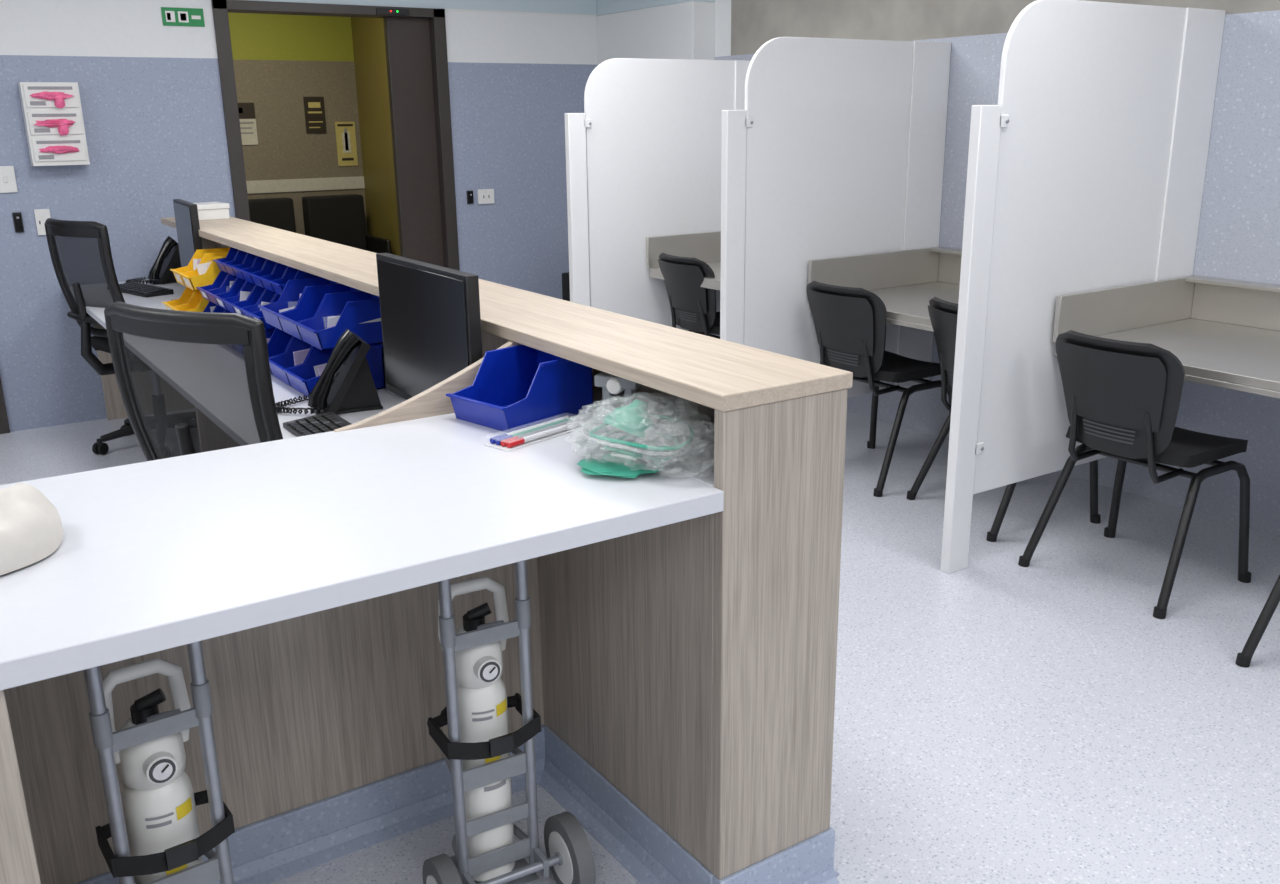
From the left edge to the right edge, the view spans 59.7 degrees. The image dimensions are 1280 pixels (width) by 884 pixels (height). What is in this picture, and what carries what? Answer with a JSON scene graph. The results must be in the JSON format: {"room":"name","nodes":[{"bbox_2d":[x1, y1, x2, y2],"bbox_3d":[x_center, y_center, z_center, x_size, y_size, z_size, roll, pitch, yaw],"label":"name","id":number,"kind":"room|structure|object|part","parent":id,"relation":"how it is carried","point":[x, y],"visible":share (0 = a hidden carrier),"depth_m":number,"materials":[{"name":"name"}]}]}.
{"room":"hospital nurses' station","nodes":[
{"label":"hospital nurses' station","id":0,"kind":"room"},
{"bbox_2d":[228,12,367,234],"bbox_3d":[-3.436,-2.341,8.835,2.700,2.750,0.110,-11,19,-32],"label":"wall","id":1,"kind":"structure","parent":0,"point":[279,60],"depth_m":9.10,"materials":[{"name":"paint"}]},
{"bbox_2d":[238,103,257,144],"bbox_3d":[-3.163,-2.540,8.904,0.190,0.324,0.010,-11,19,-32],"label":"poster","id":2,"kind":"object","parent":1,"relation":"attached to","point":[247,118],"visible":0.63,"depth_m":8.92,"materials":[{"name":"white paper"}]},
{"bbox_2d":[303,97,326,133],"bbox_3d":[-2.679,-2.695,9.194,0.168,0.291,0.010,-11,19,-32],"label":"wall sign","id":3,"kind":"object","parent":1,"relation":"attached to","point":[314,109],"visible":1,"depth_m":9.19,"materials":[{"name":"brown plastic"}]},
{"bbox_2d":[335,122,357,165],"bbox_3d":[-2.471,-2.510,9.389,0.168,0.358,0.010,-11,19,-32],"label":"poster","id":4,"kind":"object","parent":1,"relation":"attached to","point":[345,131],"visible":1,"depth_m":9.38,"materials":[{"name":"yellow paper"}]},
{"bbox_2d":[0,0,597,431],"bbox_3d":[-3.037,-1.458,5.788,7.060,2.750,0.140,-11,19,-32],"label":"wall","id":5,"kind":"structure","parent":0,"point":[150,92],"depth_m":6.01,"materials":[{"name":"paint"}]},
{"bbox_2d":[0,378,9,433],"bbox_3d":[-3.802,-1.010,5.288,1.110,2.190,0.020,-11,19,-32],"label":"door","id":6,"kind":"structure","parent":5,"relation":"in","point":[4,425],"depth_m":5.84,"materials":[{"name":"grey"}]},
{"bbox_2d":[0,166,17,192],"bbox_3d":[-3.196,-1.323,5.618,0.090,0.130,0.018,-11,19,-32],"label":"light switch","id":7,"kind":"object","parent":5,"relation":"attached to","point":[8,184],"visible":1,"depth_m":5.62,"materials":[{"name":"white plastic"}]},
{"bbox_2d":[12,212,23,232],"bbox_3d":[-3.172,-1.120,5.690,0.040,0.100,0.021,-11,19,-32],"label":"reader","id":8,"kind":"object","parent":5,"relation":"attached to","point":[17,216],"visible":1,"depth_m":5.68,"materials":[{"name":"black plastic"}]},
{"bbox_2d":[34,209,50,234],"bbox_3d":[-3.077,-1.135,5.754,0.070,0.130,0.016,-11,19,-32],"label":"power socket","id":9,"kind":"object","parent":5,"relation":"attached to","point":[41,215],"visible":0.75,"depth_m":5.75,"materials":[{"name":"white plastic"}]},
{"bbox_2d":[18,82,89,165],"bbox_3d":[-2.955,-1.605,5.632,0.260,0.402,0.131,-11,19,-32],"label":"dispenser","id":10,"kind":"object","parent":5,"relation":"attached to","point":[52,111],"visible":1,"depth_m":5.60,"materials":[{"name":"white plastic"}]},
{"bbox_2d":[161,7,204,26],"bbox_3d":[-2.417,-2.248,5.898,0.210,0.090,0.010,-11,19,-32],"label":"exit sign","id":11,"kind":"object","parent":5,"relation":"attached to","point":[171,16],"visible":1,"depth_m":5.89,"materials":[{"name":"green plastic"}]},
{"bbox_2d":[211,0,459,270],"bbox_3d":[-1.754,-1.439,6.667,1.340,2.190,0.194,-11,19,-32],"label":"door","id":12,"kind":"structure","parent":5,"relation":"in","point":[415,38],"depth_m":6.73,"materials":[{"name":"black metal"}]},
{"bbox_2d":[467,191,473,203],"bbox_3d":[-1.067,-1.541,7.020,0.040,0.080,0.021,-11,19,-32],"label":"reader","id":13,"kind":"object","parent":5,"relation":"attached to","point":[470,200],"visible":1,"depth_m":7.01,"materials":[{"name":"black plastic"}]},
{"bbox_2d":[477,189,493,203],"bbox_3d":[-0.977,-1.559,7.080,0.110,0.090,0.016,-11,19,-32],"label":"power socket","id":14,"kind":"object","parent":5,"relation":"attached to","point":[485,196],"visible":1,"depth_m":7.08,"materials":[{"name":"white plastic"}]},
{"bbox_2d":[443,8,596,15],"bbox_3d":[-3.115,-2.202,5.433,6.800,0.008,0.006,-11,19,-32],"label":"rail","id":15,"kind":"object","parent":5,"relation":"attached to","point":[443,8],"visible":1,"depth_m":6.92,"materials":[{"name":"white plastic"}]},
{"bbox_2d":[351,17,399,255],"bbox_3d":[-1.574,-2.232,8.377,0.115,2.750,2.750,-11,19,-32],"label":"wall","id":16,"kind":"structure","parent":0,"point":[368,36],"depth_m":9.13,"materials":[{"name":"yellow paint"}]},
{"bbox_2d":[0,411,1279,883],"bbox_3d":[-1.318,0.609,3.716,7.060,0.100,12.200,-11,19,-32],"label":"floor","id":17,"kind":"structure","parent":0,"point":[997,720],"depth_m":3.10,"materials":[{"name":"plastic"}]},
{"bbox_2d":[44,218,134,454],"bbox_3d":[-2.435,-0.537,5.480,0.673,1.139,0.669,12,20,36],"label":"office chair","id":18,"kind":"object","parent":17,"relation":"on","point":[80,251],"visible":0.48,"depth_m":5.14,"materials":[{"name":"black plastic"}]},
{"bbox_2d":[84,641,234,883],"bbox_3d":[-0.801,0.627,1.887,0.322,0.876,0.287,-13,20,-35],"label":"trolley","id":19,"kind":"object","parent":17,"relation":"on","point":[153,830],"visible":0.91,"depth_m":1.87,"materials":[{"name":"silver metal"}]},
{"bbox_2d":[104,302,282,460],"bbox_3d":[-0.996,0.146,3.079,0.616,1.134,0.676,8,18,27],"label":"office chair","id":20,"kind":"object","parent":17,"relation":"on","point":[189,382],"visible":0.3,"depth_m":2.67,"materials":[{"name":"black fabric"}]},
{"bbox_2d":[248,197,295,232],"bbox_3d":[-2.926,-1.444,8.935,0.570,0.960,0.600,-11,19,-32],"label":"armchair","id":21,"kind":"object","parent":17,"relation":"on","point":[278,213],"visible":0.04,"depth_m":8.98,"materials":[{"name":"black fabric"}]},
{"bbox_2d":[302,194,391,253],"bbox_3d":[-2.434,-1.542,9.246,0.570,0.960,0.600,-11,19,-32],"label":"armchair","id":22,"kind":"object","parent":17,"relation":"on","point":[340,219],"visible":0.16,"depth_m":9.27,"materials":[{"name":"black fabric"}]},
{"bbox_2d":[0,217,852,883],"bbox_3d":[-2.496,0.117,3.309,3.629,1.100,5.129,-11,19,-32],"label":"reception desk","id":23,"kind":"object","parent":17,"relation":"on","point":[684,627],"depth_m":2.17,"materials":[{"name":"brown wood"}]},
{"bbox_3d":[-1.018,0.126,1.687,0.248,0.094,0.272,12,21,38],"label":"surgical cap","id":24,"kind":"part","parent":23,"relation":"part of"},
{"bbox_2d":[119,282,173,296],"bbox_3d":[-2.528,-0.773,5.633,0.440,0.028,0.140,14,22,40],"label":"keyboard","id":25,"kind":"object","parent":23,"relation":"on","point":[134,288],"visible":0.91,"depth_m":5.55,"materials":[{"name":"black plastic"}]},
{"bbox_2d":[125,236,180,284],"bbox_3d":[-2.588,-0.973,5.930,0.300,0.246,0.243,-14,21,-37],"label":"desk phone","id":26,"kind":"object","parent":23,"relation":"on","point":[168,258],"visible":0.82,"depth_m":5.88,"materials":[{"name":"black plastic"}]},
{"bbox_2d":[173,199,201,299],"bbox_3d":[-2.081,-0.879,5.188,0.210,0.469,0.460,-10,19,-29],"label":"computer monitor","id":27,"kind":"object","parent":23,"relation":"on","point":[186,213],"visible":0.57,"depth_m":5.08,"materials":[{"name":"black plastic"}]},
{"bbox_2d":[162,247,230,311],"bbox_3d":[-1.879,-0.683,4.853,0.332,0.275,0.338,-11,19,-32],"label":"storage bins","id":28,"kind":"object","parent":23,"relation":"on","point":[201,271],"visible":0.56,"depth_m":4.82,"materials":[{"name":"plastic"}]},
{"bbox_2d":[194,202,229,220],"bbox_3d":[-2.161,-1.140,5.508,0.208,0.074,0.188,-14,21,-37],"label":"box","id":29,"kind":"object","parent":23,"relation":"on","point":[206,210],"visible":0.52,"depth_m":5.46,"materials":[{"name":"white cardboard"}]},
{"bbox_2d":[196,247,385,396],"bbox_3d":[-1.333,-0.484,4.079,0.322,0.327,1.598,-11,19,-32],"label":"storage bins","id":30,"kind":"object","parent":23,"relation":"on","point":[304,315],"visible":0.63,"depth_m":3.74,"materials":[{"name":"plastic"}]},
{"bbox_2d":[283,411,350,436],"bbox_3d":[-0.815,-0.017,2.963,0.140,0.028,0.440,-11,19,-32],"label":"keyboard","id":31,"kind":"object","parent":23,"relation":"on","point":[328,421],"visible":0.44,"depth_m":3.05,"materials":[{"name":"black plastic"}]},
{"bbox_2d":[275,329,382,414],"bbox_3d":[-0.933,-0.219,3.271,0.300,0.246,0.243,-8,18,-24],"label":"desk phone","id":32,"kind":"object","parent":23,"relation":"on","point":[346,384],"visible":0.91,"depth_m":3.20,"materials":[{"name":"black plastic"}]},
{"bbox_2d":[389,391,405,401],"bbox_3d":[-0.655,-0.154,3.433,0.183,0.023,0.160,-12,20,-35],"label":"paper stack","id":33,"kind":"object","parent":23,"relation":"on","point":[393,395],"visible":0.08,"depth_m":3.41,"materials":[{"name":"white paper"}]},
{"bbox_2d":[376,253,482,399],"bbox_3d":[-0.521,-0.208,2.799,0.210,0.479,0.560,-11,19,-32],"label":"computer monitor","id":34,"kind":"object","parent":23,"relation":"on","point":[431,319],"visible":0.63,"depth_m":2.74,"materials":[{"name":"black plastic"}]},
{"bbox_2d":[446,344,592,432],"bbox_3d":[-0.262,-0.122,2.444,0.193,0.135,0.262,14,22,42],"label":"storage bin","id":35,"kind":"object","parent":23,"relation":"on","point":[513,388],"visible":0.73,"depth_m":2.43,"materials":[{"name":"plastic"}]},
{"bbox_2d":[485,416,590,451],"bbox_3d":[-0.209,-0.022,2.307,0.076,0.018,0.240,13,21,39],"label":"packet","id":36,"kind":"object","parent":23,"relation":"on","point":[527,436],"visible":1,"depth_m":2.28,"materials":[{"name":"plastic"}]},
{"bbox_2d":[594,372,643,433],"bbox_3d":[-0.041,-0.083,2.328,0.095,0.120,0.060,6,17,21],"label":"tape dispenser","id":37,"kind":"object","parent":23,"relation":"on","point":[611,384],"visible":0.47,"depth_m":2.30,"materials":[{"name":"grey plastic"}]},
{"bbox_2d":[577,399,694,477],"bbox_3d":[0.014,-0.021,2.096,0.289,0.127,0.352,-11,19,-32],"label":"mask","id":38,"kind":"object","parent":23,"relation":"on","point":[634,419],"visible":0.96,"depth_m":2.08,"materials":[{"name":"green plastic"}]},
{"bbox_2d":[675,397,697,431],"bbox_3d":[0.097,-0.071,2.329,0.048,0.092,0.048,-11,19,-32],"label":"bottle","id":39,"kind":"object","parent":23,"relation":"on","point":[687,410],"visible":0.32,"depth_m":2.31,"materials":[{"name":"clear plastic"}]},
{"bbox_2d":[699,431,713,442],"bbox_3d":[0.180,-0.067,2.238,0.080,0.134,0.100,-11,19,-32],"label":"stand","id":40,"kind":"object","parent":23,"relation":"on","point":[708,436],"visible":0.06,"depth_m":2.26,"materials":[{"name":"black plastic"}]},
{"bbox_2d":[422,560,595,883],"bbox_3d":[-0.298,0.527,2.205,0.322,0.876,0.287,-10,19,-29],"label":"trolley","id":41,"kind":"object","parent":17,"relation":"on","point":[479,745],"visible":0.98,"depth_m":2.22,"materials":[{"name":"silver metal"}]},
{"bbox_2d":[562,272,569,300],"bbox_3d":[-0.253,-0.781,7.193,0.353,0.595,0.480,-11,19,-32],"label":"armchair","id":42,"kind":"object","parent":17,"relation":"on","point":[565,276],"visible":0.02,"depth_m":7.20,"materials":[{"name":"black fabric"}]},
{"bbox_2d":[564,58,750,335],"bbox_3d":[0.181,-1.115,6.085,1.294,1.845,0.046,-11,19,-32],"label":"privacy screen","id":43,"kind":"object","parent":17,"relation":"on","point":[643,154],"visible":0.49,"depth_m":5.89,"materials":[{"name":"white plastic"}]},
{"bbox_2d":[658,253,719,338],"bbox_3d":[0.414,-0.582,5.993,0.590,0.879,0.562,-11,19,-32],"label":"chair","id":44,"kind":"object","parent":17,"relation":"on","point":[693,306],"visible":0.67,"depth_m":5.75,"materials":[{"name":"black plastic"}]},
{"bbox_2d":[720,37,950,396],"bbox_3d":[0.892,-0.834,5.048,1.294,1.868,0.046,-11,19,-32],"label":"privacy screen","id":45,"kind":"object","parent":17,"relation":"on","point":[836,148],"visible":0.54,"depth_m":4.90,"materials":[{"name":"white plastic"}]},
{"bbox_2d":[807,281,951,496],"bbox_3d":[1.041,-0.284,4.943,0.590,0.879,0.562,-12,19,-33],"label":"chair","id":46,"kind":"object","parent":17,"relation":"on","point":[850,322],"visible":0.9,"depth_m":4.73,"materials":[{"name":"black fabric"}]},
{"bbox_2d":[906,297,1100,541],"bbox_3d":[1.440,-0.136,4.417,0.590,0.879,0.562,-7,17,-20],"label":"chair","id":47,"kind":"object","parent":17,"relation":"on","point":[943,314],"visible":0.26,"depth_m":4.35,"materials":[{"name":"black metal"}]},
{"bbox_2d":[940,0,1225,573],"bbox_3d":[1.603,-0.559,4.010,1.294,1.905,0.046,-11,19,-32],"label":"privacy screen","id":48,"kind":"object","parent":17,"relation":"on","point":[1087,170],"visible":0.93,"depth_m":3.86,"materials":[{"name":"white plastic"}]},
{"bbox_2d":[1018,330,1250,618],"bbox_3d":[1.700,0.047,3.777,0.590,0.879,0.562,-11,19,-32],"label":"chair","id":49,"kind":"object","parent":17,"relation":"on","point":[1123,398],"visible":1,"depth_m":3.59,"materials":[{"name":"black plastic"}]},
{"bbox_2d":[1235,575,1279,667],"bbox_3d":[2.086,0.257,3.043,0.590,0.879,0.562,-11,19,-32],"label":"chair","id":50,"kind":"object","parent":17,"relation":"on","point":[1243,659],"visible":1,"depth_m":3.23,"materials":[{"name":"black metal"}]},
{"bbox_2d":[596,0,714,64],"bbox_3d":[0.087,-1.873,7.073,0.160,2.750,1.060,-11,19,-32],"label":"wall column","id":51,"kind":"structure","parent":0,"point":[642,29],"depth_m":6.71,"materials":[{"name":"white paint"}]},
{"bbox_2d":[715,0,1279,536],"bbox_3d":[2.419,-0.982,3.913,0.100,2.750,9.110,-11,19,-32],"label":"wall","id":52,"kind":"structure","parent":0,"point":[1238,237],"depth_m":4.38,"materials":[{"name":"paint"}]},
{"bbox_2d":[646,231,720,290],"bbox_3d":[0.727,-0.920,5.714,0.839,0.215,1.244,-11,19,-32],"label":"desk","id":53,"kind":"object","parent":52,"relation":"attached to","point":[706,246],"visible":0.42,"depth_m":6.07,"materials":[{"name":"beige laminate"}]},
{"bbox_2d":[808,247,961,331],"bbox_3d":[1.438,-0.628,4.681,0.839,0.215,1.244,-11,19,-32],"label":"desk","id":54,"kind":"object","parent":52,"relation":"attached to","point":[905,281],"visible":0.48,"depth_m":5.12,"materials":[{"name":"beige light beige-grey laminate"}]},
{"bbox_2d":[1053,275,1279,398],"bbox_3d":[2.487,-0.197,3.157,0.839,0.215,2.466,-11,19,-32],"label":"desk","id":55,"kind":"object","parent":52,"relation":"attached to","point":[1224,333],"visible":0.84,"depth_m":4.06,"materials":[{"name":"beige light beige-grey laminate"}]}
]}

